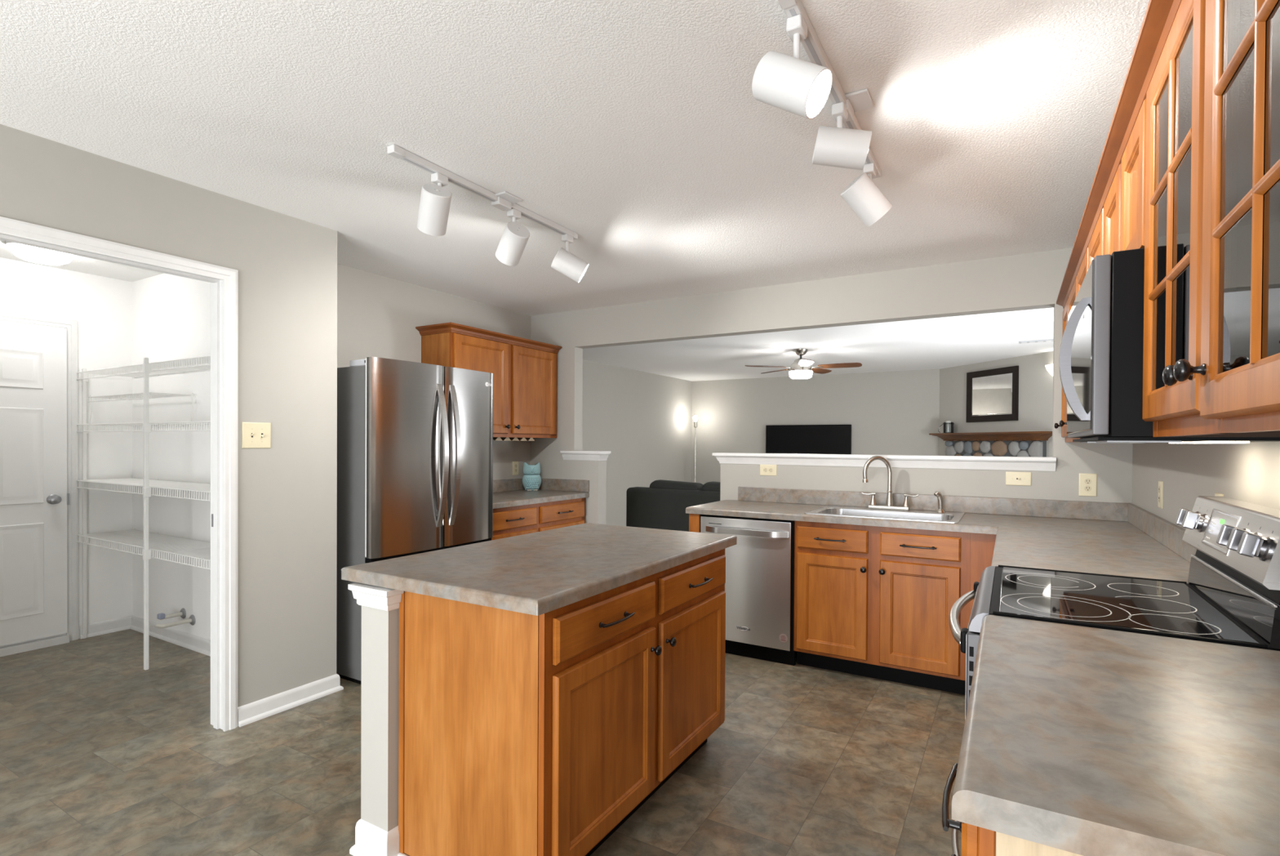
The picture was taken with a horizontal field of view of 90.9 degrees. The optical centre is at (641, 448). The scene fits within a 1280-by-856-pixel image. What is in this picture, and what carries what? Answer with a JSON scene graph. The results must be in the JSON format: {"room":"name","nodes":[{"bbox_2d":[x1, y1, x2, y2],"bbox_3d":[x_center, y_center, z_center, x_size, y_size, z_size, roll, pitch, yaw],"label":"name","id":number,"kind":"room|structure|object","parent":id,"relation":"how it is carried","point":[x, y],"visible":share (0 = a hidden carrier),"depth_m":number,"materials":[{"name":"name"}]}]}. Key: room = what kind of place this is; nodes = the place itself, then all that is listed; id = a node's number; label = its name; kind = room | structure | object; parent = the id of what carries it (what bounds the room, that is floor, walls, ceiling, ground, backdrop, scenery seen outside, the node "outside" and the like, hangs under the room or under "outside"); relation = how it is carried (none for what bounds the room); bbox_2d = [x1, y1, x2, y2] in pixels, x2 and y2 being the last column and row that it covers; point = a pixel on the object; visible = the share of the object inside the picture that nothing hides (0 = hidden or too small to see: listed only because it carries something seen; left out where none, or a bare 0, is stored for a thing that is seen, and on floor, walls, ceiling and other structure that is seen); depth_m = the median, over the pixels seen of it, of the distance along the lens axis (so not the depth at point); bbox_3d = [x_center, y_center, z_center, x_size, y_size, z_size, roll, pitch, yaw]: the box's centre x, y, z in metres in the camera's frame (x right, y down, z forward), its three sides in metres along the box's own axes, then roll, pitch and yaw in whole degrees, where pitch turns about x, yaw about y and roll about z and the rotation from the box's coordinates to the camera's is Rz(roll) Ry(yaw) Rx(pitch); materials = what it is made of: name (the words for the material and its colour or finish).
{"room":"kitchen","nodes":[
{"label":"kitchen","id":0,"kind":"room"},
{"bbox_2d":[0,257,132,647],"bbox_3d":[-4.368,0.052,3.232,0.100,2.440,2.940,1,1,30],"label":"wall","id":1,"kind":"structure","parent":0,"point":[101,306],"depth_m":4.28,"materials":[{"name":"white paint"}]},
{"bbox_2d":[0,320,69,645],"bbox_3d":[-3.942,0.213,3.761,0.093,1.990,0.824,1,1,30],"label":"door","id":2,"kind":"structure","parent":1,"relation":"in","point":[34,498],"depth_m":3.97,"materials":[{"name":"white paint"}]},
{"bbox_2d":[0,634,69,656],"bbox_3d":[-3.971,1.247,3.780,0.050,0.045,0.818,1,1,30],"label":"trim","id":3,"kind":"structure","parent":1,"relation":"attached to","point":[44,642],"depth_m":3.98,"materials":[{"name":"white paint"}]},
{"bbox_2d":[0,310,78,640],"bbox_3d":[-3.981,0.210,3.777,0.018,2.118,0.944,1,1,30],"label":"trim","id":4,"kind":"structure","parent":1,"relation":"attached to","point":[71,325],"depth_m":4.15,"materials":[{"name":"white paint"}]},
{"bbox_2d":[0,124,337,706],"bbox_3d":[-2.953,0.077,1.195,0.115,2.440,5.065,1,1,30],"label":"wall","id":5,"kind":"structure","parent":0,"point":[286,265],"depth_m":3.03,"materials":[{"name":"beige paint"}]},
{"bbox_2d":[0,233,222,728],"bbox_3d":[-2.401,0.253,2.145,0.127,2.080,1.800,1,1,30],"label":"trim","id":6,"kind":"structure","parent":5,"relation":"attached to","point":[216,285],"depth_m":2.89,"materials":[{"name":"white paint"}]},
{"bbox_2d":[0,216,238,731],"bbox_3d":[-2.340,0.236,2.109,0.018,2.114,1.868,1,1,30],"label":"trim","id":7,"kind":"structure","parent":5,"relation":"attached to","point":[8,226],"depth_m":2.87,"materials":[{"name":"white paint"}]},
{"bbox_2d":[241,422,271,448],"bbox_3d":[-1.820,-0.063,2.986,0.020,0.122,0.132,1,1,30],"label":"light switch","id":8,"kind":"object","parent":5,"relation":"attached to","point":[254,434],"visible":1,"depth_m":2.98,"materials":[{"name":"beige plastic"}]},
{"bbox_2d":[237,673,343,726],"bbox_3d":[-1.786,1.245,3.177,0.139,0.086,0.524,1,1,30],"label":"baseboard","id":9,"kind":"structure","parent":5,"relation":"attached to","point":[249,713],"depth_m":3.12,"materials":[{"name":"white paint"}]},
{"bbox_2d":[132,273,210,639],"bbox_3d":[-2.663,0.056,3.917,2.145,2.440,0.030,1,1,30],"label":"wall","id":10,"kind":"structure","parent":0,"point":[171,313],"depth_m":4.15,"materials":[{"name":"white paint"}]},
{"bbox_2d":[76,528,210,569],"bbox_3d":[-2.749,0.601,3.771,2.130,0.058,0.313,1,1,30],"label":"wire shelf","id":11,"kind":"object","parent":10,"relation":"attached to","point":[202,553],"visible":0.59,"depth_m":3.88,"materials":[{"name":"white metal"}]},
{"bbox_2d":[76,355,210,379],"bbox_3d":[-2.743,-0.474,3.762,2.130,0.058,0.313,1,1,30],"label":"wire shelf","id":12,"kind":"object","parent":10,"relation":"attached to","point":[179,366],"visible":0.62,"depth_m":3.85,"materials":[{"name":"white metal"}]},
{"bbox_2d":[76,476,210,501],"bbox_3d":[-2.747,0.241,3.768,2.130,0.058,0.313,1,1,30],"label":"wire shelf","id":13,"kind":"object","parent":10,"relation":"attached to","point":[185,486],"visible":0.67,"depth_m":3.83,"materials":[{"name":"white metal"}]},
{"bbox_2d":[76,420,210,431],"bbox_3d":[-2.745,-0.129,3.765,2.130,0.058,0.313,1,1,30],"label":"wire shelf","id":14,"kind":"object","parent":10,"relation":"attached to","point":[178,423],"visible":0.59,"depth_m":3.77,"materials":[{"name":"white metal"}]},
{"bbox_2d":[88,391,194,423],"bbox_3d":[-3.251,-0.255,4.077,0.903,0.197,0.233,1,1,30],"label":"wire shelf","id":15,"kind":"object","parent":14,"relation":"on","point":[151,394],"visible":0.85,"depth_m":4.00,"materials":[{"name":"white metal"}]},
{"bbox_2d":[79,614,210,656],"bbox_3d":[-2.759,1.234,3.790,2.130,0.086,0.295,1,1,30],"label":"baseboard","id":16,"kind":"structure","parent":10,"relation":"attached to","point":[195,642],"depth_m":4.23,"materials":[{"name":"white paint"}]},
{"bbox_2d":[156,607,186,619],"bbox_3d":[-3.005,1.068,4.023,0.068,0.068,0.142,1,1,30],"label":"pipe","id":17,"kind":"object","parent":10,"relation":"attached to","point":[182,613],"visible":1,"depth_m":4.03,"materials":[{"name":"plastic"}]},
{"bbox_2d":[154,613,195,627],"bbox_3d":[-2.925,1.094,3.950,0.072,0.068,0.200,1,1,40],"label":"pipe","id":18,"kind":"object","parent":10,"relation":"attached to","point":[191,620],"visible":1,"depth_m":3.95,"materials":[{"name":"plastic"}]},
{"bbox_2d":[360,605,405,853],"bbox_3d":[-0.518,0.863,2.556,0.132,0.874,1.297,1,1,30],"label":"wall","id":19,"kind":"structure","parent":0,"point":[380,628],"depth_m":1.99,"materials":[{"name":"beige paint"}]},
{"bbox_2d":[349,818,399,855],"bbox_3d":[-0.526,1.247,2.549,0.180,0.108,1.321,1,1,30],"label":"baseboard","id":20,"kind":"structure","parent":19,"relation":"attached to","point":[371,839],"depth_m":1.99,"materials":[{"name":"white paint"}]},
{"bbox_2d":[347,582,404,610],"bbox_3d":[-0.522,0.464,2.540,0.188,0.074,1.325,1,1,30],"label":"trim","id":21,"kind":"structure","parent":19,"relation":"attached to","point":[384,598],"depth_m":1.97,"materials":[{"name":"white paint"}]},
{"bbox_2d":[337,263,530,479],"bbox_3d":[-1.585,0.056,4.618,0.100,2.440,2.222,1,1,30],"label":"wall","id":22,"kind":"structure","parent":0,"point":[378,315],"depth_m":4.37,"materials":[{"name":"beige paint"}]},
{"bbox_2d":[415,322,561,440],"bbox_3d":[-1.139,-0.465,4.912,0.360,0.802,1.228,1,1,30],"label":"upper cabinet","id":23,"kind":"object","parent":22,"relation":"attached to","point":[524,371],"visible":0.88,"depth_m":4.87,"materials":[{"name":"brown wood"}]},
{"bbox_2d":[493,478,524,492],"bbox_3d":[-1.274,0.309,5.033,0.020,0.100,1.192,1,1,30],"label":"backsplash","id":24,"kind":"structure","parent":22,"relation":"attached to","point":[512,484],"depth_m":5.27,"materials":[{"name":"stone"}]},
{"bbox_2d":[512,461,518,475],"bbox_3d":[-1.073,0.168,5.384,0.008,0.118,0.074,1,1,30],"label":"wall outlet","id":25,"kind":"object","parent":22,"relation":"attached to","point":[515,464],"visible":1,"depth_m":5.38,"materials":[{"name":"beige plastic"}]},
{"bbox_2d":[0,628,964,855],"bbox_3d":[-1.815,1.329,1.772,7.500,0.060,7.602,1,1,30],"label":"floor","id":26,"kind":"structure","parent":0,"point":[102,753],"depth_m":2.56,"materials":[{"name":"tile"}]},
{"bbox_2d":[81,368,88,638],"bbox_3d":[-3.715,0.367,4.205,0.028,1.800,0.030,1,1,30],"label":"pole","id":27,"kind":"object","parent":26,"relation":"on","point":[84,546],"visible":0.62,"depth_m":4.20,"materials":[{"name":"white plastic"}]},
{"bbox_2d":[142,357,151,670],"bbox_3d":[-2.855,0.377,3.635,0.028,1.800,0.030,1,1,30],"label":"pole","id":28,"kind":"object","parent":26,"relation":"on","point":[146,366],"visible":1,"depth_m":3.62,"materials":[{"name":"white plastic"}]},
{"bbox_2d":[336,356,493,684],"bbox_3d":[-1.461,0.393,3.901,0.773,1.780,0.914,1,1,30],"label":"refrigerator","id":29,"kind":"object","parent":26,"relation":"on","point":[415,440],"visible":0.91,"depth_m":3.52,"materials":[{"name":"silver metal"}]},
{"bbox_2d":[491,497,584,539],"bbox_3d":[-1.004,0.840,4.866,0.664,0.876,1.162,1,1,30],"label":"base cabinet","id":30,"kind":"object","parent":26,"relation":"on","point":[511,521],"visible":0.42,"depth_m":4.69,"materials":[{"name":"brown wood"}]},
{"bbox_2d":[493,477,589,508],"bbox_3d":[-1.007,0.332,4.877,0.639,0.140,1.192,1,1,30],"label":"countertop","id":31,"kind":"structure","parent":30,"relation":"on","point":[506,492],"depth_m":5.18,"materials":[{"name":"stone"}]},
{"bbox_2d":[521,462,542,490],"bbox_3d":[-0.934,0.237,5.381,0.164,0.242,0.156,0,1,-37],"label":"cookie jar","id":32,"kind":"object","parent":31,"relation":"on","point":[531,480],"visible":1,"depth_m":5.33,"materials":[{"name":"teal ceramic"}]},
{"bbox_2d":[397,548,725,855],"bbox_3d":[-0.182,0.866,2.361,0.641,0.876,1.256,1,1,30],"label":"base cabinet","id":33,"kind":"object","parent":26,"relation":"on","point":[520,733],"visible":0.98,"depth_m":1.90,"materials":[{"name":"brown wood"}]},
{"bbox_2d":[341,522,737,615],"bbox_3d":[-0.275,0.407,2.437,0.826,0.040,1.378,1,1,30],"label":"countertop","id":34,"kind":"structure","parent":33,"relation":"on","point":[536,573],"depth_m":2.11,"materials":[{"name":"stone"}]},
{"bbox_2d":[688,513,701,532],"bbox_3d":[0.496,0.853,4.317,0.074,0.876,0.627,1,1,30],"label":"end panel","id":35,"kind":"object","parent":26,"relation":"on","point":[694,518],"visible":0.18,"depth_m":4.04,"materials":[{"name":"brown wood"}]},
{"bbox_2d":[700,514,795,665],"bbox_3d":[0.769,0.857,4.101,0.607,0.876,0.632,1,1,30],"label":"dishwasher","id":36,"kind":"object","parent":26,"relation":"on","point":[759,584],"visible":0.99,"depth_m":3.82,"materials":[{"name":"silver metal"}]},
{"bbox_2d":[793,520,970,694],"bbox_3d":[1.503,0.865,3.704,1.059,0.876,0.662,1,1,30],"label":"base cabinet","id":37,"kind":"object","parent":26,"relation":"on","point":[876,602],"visible":1,"depth_m":3.49,"materials":[{"name":"brown wood"}]},
{"bbox_2d":[969,532,996,616],"bbox_3d":[1.715,0.876,2.562,0.735,0.876,1.239,1,1,30],"label":"base cabinet","id":38,"kind":"object","parent":26,"relation":"on","point":[982,544],"visible":0.02,"depth_m":3.25,"materials":[{"name":"brown wood"}]},
{"bbox_2d":[685,486,1196,582],"bbox_3d":[1.169,0.359,3.220,2.373,0.140,1.841,1,1,30],"label":"countertop","id":39,"kind":"structure","parent":38,"relation":"on","point":[1108,538],"depth_m":3.28,"materials":[{"name":"stone"}]},
{"bbox_2d":[804,504,964,523],"bbox_3d":[1.448,0.472,3.743,0.814,0.187,0.573,1,1,30],"label":"sink","id":40,"kind":"object","parent":39,"relation":"in","point":[953,517],"visible":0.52,"depth_m":3.84,"materials":[{"name":"silver metal"}]},
{"bbox_2d":[933,491,945,512],"bbox_3d":[1.800,0.320,3.795,0.070,0.126,0.051,0,1,-26],"label":"sprayer","id":41,"kind":"object","parent":40,"relation":"on","point":[938,494],"visible":1,"depth_m":3.79,"materials":[{"name":"silver metal"}]},
{"bbox_2d":[861,455,918,510],"bbox_3d":[1.551,0.212,3.945,0.327,0.337,0.134,0,1,12],"label":"faucet","id":42,"kind":"object","parent":39,"relation":"on","point":[889,504],"visible":1,"depth_m":3.93,"materials":[{"name":"silver metal"}]},
{"bbox_2d":[942,762,1082,855],"bbox_3d":[0.862,0.884,1.007,0.649,0.876,0.870,1,1,30],"label":"base cabinet","id":43,"kind":"object","parent":26,"relation":"on","point":[975,840],"visible":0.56,"depth_m":0.76,"materials":[{"name":"brown wood"}]},
{"bbox_2d":[951,614,1279,855],"bbox_3d":[0.869,0.376,0.985,0.623,0.140,0.898,1,1,30],"label":"countertop","id":44,"kind":"structure","parent":43,"relation":"on","point":[1084,740],"depth_m":0.87,"materials":[{"name":"stone"}]},
{"bbox_2d":[948,495,1279,855],"bbox_3d":[1.220,0.728,1.713,0.690,1.180,0.699,1,1,30],"label":"range","id":45,"kind":"object","parent":26,"relation":"on","point":[1231,593],"visible":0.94,"depth_m":1.55,"materials":[{"name":"black glass"}]},
{"bbox_2d":[988,564,1279,650],"bbox_3d":[1.242,0.410,1.698,0.514,0.029,0.699,1,1,30],"label":"cooktop","id":46,"kind":"object","parent":45,"relation":"in","point":[1178,609],"depth_m":1.60,"materials":[{"name":"black glass"}]},
{"bbox_2d":[0,0,1149,381],"bbox_3d":[-0.228,-1.184,4.421,7.500,0.060,13.800,1,1,30],"label":"ceiling","id":47,"kind":"structure","parent":0,"point":[638,129],"depth_m":2.25,"materials":[{"name":"white paint"}]},
{"bbox_2d":[5,240,76,265],"bbox_3d":[-3.477,-1.122,3.653,0.300,0.088,0.300,1,1,30],"label":"ceiling light","id":48,"kind":"object","parent":47,"relation":"attached to","point":[29,253],"visible":0.84,"depth_m":3.58,"materials":[{"name":"white glass"}]},
{"bbox_2d":[386,143,588,283],"bbox_3d":[-0.639,-1.003,2.886,0.202,0.279,1.209,1,1,30],"label":"track light","id":49,"kind":"object","parent":47,"relation":"attached to","point":[435,200],"visible":1,"depth_m":2.83,"materials":[{"name":"white metal"}]},
{"bbox_2d":[744,348,862,378],"bbox_3d":[1.919,-0.995,7.399,1.284,0.342,1.307,1,1,30],"label":"ceiling fan","id":50,"kind":"object","parent":47,"relation":"hanging from","point":[801,368],"visible":1,"depth_m":7.30,"materials":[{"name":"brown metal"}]},
{"bbox_2d":[751,0,892,226],"bbox_3d":[0.646,-0.980,2.044,0.199,0.296,1.210,1,1,30],"label":"track light","id":51,"kind":"object","parent":47,"relation":"attached to","point":[794,85],"visible":1,"depth_m":1.78,"materials":[{"name":"white metal"}]},
{"bbox_2d":[1019,338,1053,343],"bbox_3d":[4.342,-1.139,6.629,0.620,0.012,0.100,1,1,30],"label":"ceiling vent","id":52,"kind":"object","parent":47,"relation":"in","point":[1051,340],"visible":0.52,"depth_m":6.69,"materials":[{"name":"white metal"}]},
{"bbox_2d":[582,408,582,439],"bbox_3d":[-1.256,0.024,8.664,1.050,2.440,0.060,1,1,30],"label":"wall","id":53,"kind":"structure","parent":0,"point":[582,409],"depth_m":8.42,"materials":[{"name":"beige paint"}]},
{"bbox_2d":[582,359,692,525],"bbox_3d":[0.013,0.021,9.884,0.100,2.440,3.330,1,1,30],"label":"wall","id":54,"kind":"structure","parent":0,"point":[643,418],"depth_m":9.57,"materials":[{"name":"beige paint"}]},
{"bbox_2d":[691,368,939,484],"bbox_3d":[2.622,0.033,10.345,4.129,2.440,0.110,1,1,30],"label":"wall","id":55,"kind":"structure","parent":0,"point":[895,412],"depth_m":10.12,"materials":[{"name":"beige paint"}]},
{"bbox_2d":[765,424,851,453],"bbox_3d":[2.689,0.008,10.187,1.375,0.782,0.092,1,1,30],"label":"television","id":56,"kind":"object","parent":55,"relation":"attached to","point":[783,438],"visible":0.57,"depth_m":10.12,"materials":[{"name":"black plastic"}]},
{"bbox_2d":[530,247,1133,524],"bbox_3d":[0.827,0.071,4.555,4.322,2.440,0.115,1,1,30],"label":"wall","id":57,"kind":"structure","parent":0,"point":[1033,280],"depth_m":4.16,"materials":[{"name":"beige paint"}]},
{"bbox_2d":[538,477,589,492],"bbox_3d":[-0.701,0.309,5.376,0.618,0.100,0.020,1,1,30],"label":"backsplash","id":58,"kind":"structure","parent":57,"relation":"attached to","point":[556,484],"depth_m":5.33,"materials":[{"name":"stone"}]},
{"bbox_2d":[560,450,610,460],"bbox_3d":[-0.470,0.058,5.291,0.406,0.078,0.161,1,1,30],"label":"trim","id":59,"kind":"structure","parent":57,"relation":"attached to","point":[566,455],"depth_m":5.23,"materials":[{"name":"white paint"}]},
{"bbox_2d":[760,464,777,475],"bbox_3d":[0.896,0.152,4.443,0.122,0.078,0.008,1,1,30],"label":"wall outlet","id":60,"kind":"object","parent":57,"relation":"attached to","point":[765,469],"visible":1,"depth_m":4.44,"materials":[{"name":"beige plastic"}]},
{"bbox_2d":[712,452,1056,471],"bbox_3d":[1.469,0.080,4.150,2.108,0.078,0.161,1,1,30],"label":"trim","id":61,"kind":"structure","parent":57,"relation":"attached to","point":[971,462],"depth_m":3.98,"materials":[{"name":"white paint"}]},
{"bbox_2d":[737,486,1131,521],"bbox_3d":[1.677,0.335,3.977,2.264,0.100,0.020,1,1,30],"label":"backsplash","id":62,"kind":"structure","parent":57,"relation":"attached to","point":[1094,510],"depth_m":3.81,"materials":[{"name":"stone"}]},
{"bbox_2d":[1005,471,1031,485],"bbox_3d":[2.199,0.176,3.670,0.128,0.078,0.020,1,1,30],"label":"light switch","id":63,"kind":"object","parent":57,"relation":"attached to","point":[1024,478],"visible":1,"depth_m":3.67,"materials":[{"name":"beige plastic"}]},
{"bbox_2d":[1078,473,1097,496],"bbox_3d":[2.488,0.202,3.507,0.082,0.126,0.008,1,1,30],"label":"wall outlet","id":64,"kind":"object","parent":57,"relation":"attached to","point":[1087,482],"visible":1,"depth_m":3.50,"materials":[{"name":"beige plastic"}]},
{"bbox_2d":[1084,478,1091,484],"bbox_3d":[2.487,0.183,3.505,0.033,0.033,0.002,1,1,30],"label":"receptacle","id":65,"kind":"object","parent":64,"relation":"attached to","point":[1086,481],"depth_m":3.50,"materials":[{"name":"beige plastic"}]},
{"bbox_2d":[1084,484,1091,491],"bbox_3d":[2.487,0.222,3.505,0.033,0.033,0.002,1,1,30],"label":"receptacle","id":66,"kind":"object","parent":64,"relation":"attached to","point":[1086,487],"depth_m":3.50,"materials":[{"name":"beige plastic"}]},
{"bbox_2d":[938,351,1053,457],"bbox_3d":[4.789,0.067,7.846,0.100,2.440,2.930,0,1,-15],"label":"wall","id":67,"kind":"structure","parent":0,"point":[1035,381],"depth_m":7.90,"materials":[{"name":"beige paint"}]},
{"bbox_2d":[965,365,1018,422],"bbox_3d":[4.606,-0.701,8.290,0.035,0.685,0.840,0,1,-15],"label":"wall mirror","id":68,"kind":"object","parent":67,"relation":"attached to","point":[992,394],"visible":1,"depth_m":8.25,"materials":[{"name":"brown wood"}]},
{"bbox_2d":[971,373,1012,416],"bbox_3d":[4.614,-0.701,8.292,0.010,0.535,0.690,0,1,-15],"label":"mirror glass","id":69,"kind":"object","parent":68,"relation":"attached to","point":[991,393],"depth_m":8.28,"materials":[{"name":"silver metal"}]},
{"bbox_2d":[1044,364,1053,375],"bbox_3d":[4.802,-0.891,7.298,0.156,0.165,0.310,0,1,-15],"label":"wall sconce","id":70,"kind":"object","parent":67,"relation":"attached to","point":[1049,367],"visible":0.29,"depth_m":7.31,"materials":[{"name":"white glass"}]},
{"bbox_2d":[1132,441,1279,528],"bbox_3d":[0.885,0.108,0.293,0.100,2.440,7.402,1,1,30],"label":"wall","id":71,"kind":"structure","parent":0,"point":[1248,472],"depth_m":2.17,"materials":[{"name":"beige paint"}]},
{"bbox_2d":[1053,208,1103,442],"bbox_3d":[2.038,-0.401,2.698,0.360,0.742,1.844,1,1,30],"label":"upper cabinet","id":72,"kind":"object","parent":71,"relation":"attached to","point":[1095,246],"visible":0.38,"depth_m":2.65,"materials":[{"name":"brown wood"}]},
{"bbox_2d":[1056,0,1182,308],"bbox_3d":[1.484,-0.798,2.044,0.050,0.055,3.531,1,1,30],"label":"crown molding","id":73,"kind":"structure","parent":72,"relation":"attached to","point":[1160,15],"depth_m":1.51,"materials":[{"name":"brown wood"}]},
{"bbox_2d":[1102,98,1146,254],"bbox_3d":[1.388,-0.599,1.589,0.360,0.334,0.724,1,1,30],"label":"upper cabinet","id":74,"kind":"object","parent":71,"relation":"attached to","point":[1124,206],"visible":0.12,"depth_m":1.57,"materials":[{"name":"brown wood"}]},
{"bbox_2d":[1058,248,1279,443],"bbox_3d":[1.337,-0.223,1.621,0.464,0.418,0.720,1,1,30],"label":"microwave","id":75,"kind":"object","parent":74,"relation":"attached to","point":[1100,357],"visible":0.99,"depth_m":1.39,"materials":[{"name":"black plastic"}]},
{"bbox_2d":[1157,480,1163,508],"bbox_3d":[2.267,0.200,2.751,0.008,0.118,0.074,1,1,30],"label":"wall outlet","id":76,"kind":"object","parent":71,"relation":"attached to","point":[1160,501],"visible":1,"depth_m":2.73,"materials":[{"name":"beige plastic"}]},
{"bbox_2d":[1127,502,1196,561],"bbox_3d":[2.177,0.350,2.614,0.020,0.100,1.819,1,1,30],"label":"backsplash","id":77,"kind":"structure","parent":71,"relation":"attached to","point":[1166,532],"depth_m":2.64,"materials":[{"name":"stone"}]},
{"bbox_2d":[1142,0,1279,436],"bbox_3d":[0.959,-0.392,0.864,0.360,0.742,0.961,1,1,30],"label":"upper cabinet","id":78,"kind":"object","parent":71,"relation":"attached to","point":[1211,348],"visible":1,"depth_m":0.89,"materials":[{"name":"brown wood"}]},
{"bbox_2d":[1214,492,1223,496],"bbox_3d":[1.811,0.199,1.975,0.008,0.118,0.074,1,1,30],"label":"wall outlet","id":79,"kind":"object","parent":71,"relation":"attached to","point":[1216,494],"visible":0.04,"depth_m":1.97,"materials":[{"name":"beige plastic"}]},
{"bbox_3d":[1.684,1.299,7.719,7.500,0.060,6.198,1,1,30],"label":"floor","id":80,"kind":"structure","parent":0,"visible":0},
{"bbox_2d":[626,479,719,531],"bbox_3d":[1.008,0.802,6.343,2.180,0.949,0.950,1,1,30],"label":"sofa","id":81,"kind":"object","parent":80,"relation":"on","point":[663,504],"visible":0.23,"depth_m":6.26,"materials":[{"name":"grey fabric"}]},
{"bbox_2d":[648,479,703,489],"bbox_3d":[0.365,0.549,6.425,0.585,0.446,0.240,1,1,30],"label":"cushion","id":82,"kind":"object","parent":81,"relation":"on","point":[660,483],"depth_m":6.33,"materials":[{"name":"grey fabric"}]},
{"bbox_2d":[701,480,719,490],"bbox_3d":[0.877,0.554,6.124,0.585,0.449,0.240,1,1,30],"label":"cushion","id":83,"kind":"object","parent":81,"relation":"on","point":[709,486],"depth_m":6.12,"materials":[{"name":"grey fabric"}]},
{"bbox_2d":[693,415,697,482],"bbox_3d":[0.923,0.336,10.806,0.260,1.806,0.260,1,1,30],"label":"floor lamp","id":84,"kind":"object","parent":80,"relation":"on","point":[695,417],"visible":0.64,"depth_m":10.79,"materials":[{"name":"silver metal"}]},
{"bbox_2d":[944,440,1046,457],"bbox_3d":[4.574,0.589,8.243,0.111,1.386,1.565,0,1,-15],"label":"fireplace","id":85,"kind":"object","parent":80,"relation":"on","point":[997,447],"visible":0.29,"depth_m":8.06,"materials":[{"name":"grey stone"}]},
{"bbox_2d":[928,431,1052,440],"bbox_3d":[4.515,-0.157,8.217,0.243,0.106,1.885,0,1,-15],"label":"mantel shelf","id":86,"kind":"object","parent":85,"relation":"on","point":[1020,435],"visible":1,"depth_m":8.02,"materials":[{"name":"brown wood"}]},
{"bbox_2d":[937,420,954,432],"bbox_3d":[4.324,-0.303,8.898,0.185,0.172,0.150,0,0,-3],"label":"candle lantern","id":87,"kind":"object","parent":86,"relation":"on","point":[948,426],"visible":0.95,"depth_m":8.87,"materials":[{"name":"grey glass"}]},
{"bbox_2d":[942,422,953,432],"bbox_3d":[4.342,-0.299,8.899,0.132,0.147,0.132,1,1,30],"label":"glass jar","id":88,"kind":"object","parent":87,"relation":"on","point":[948,426],"depth_m":8.87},
{"bbox_2d":[945,420,951,431],"bbox_3d":[4.342,-0.309,8.899,0.076,0.160,0.076,1,1,30],"label":"candle","id":89,"kind":"object","parent":87,"relation":"on","point":[948,423],"depth_m":8.87,"materials":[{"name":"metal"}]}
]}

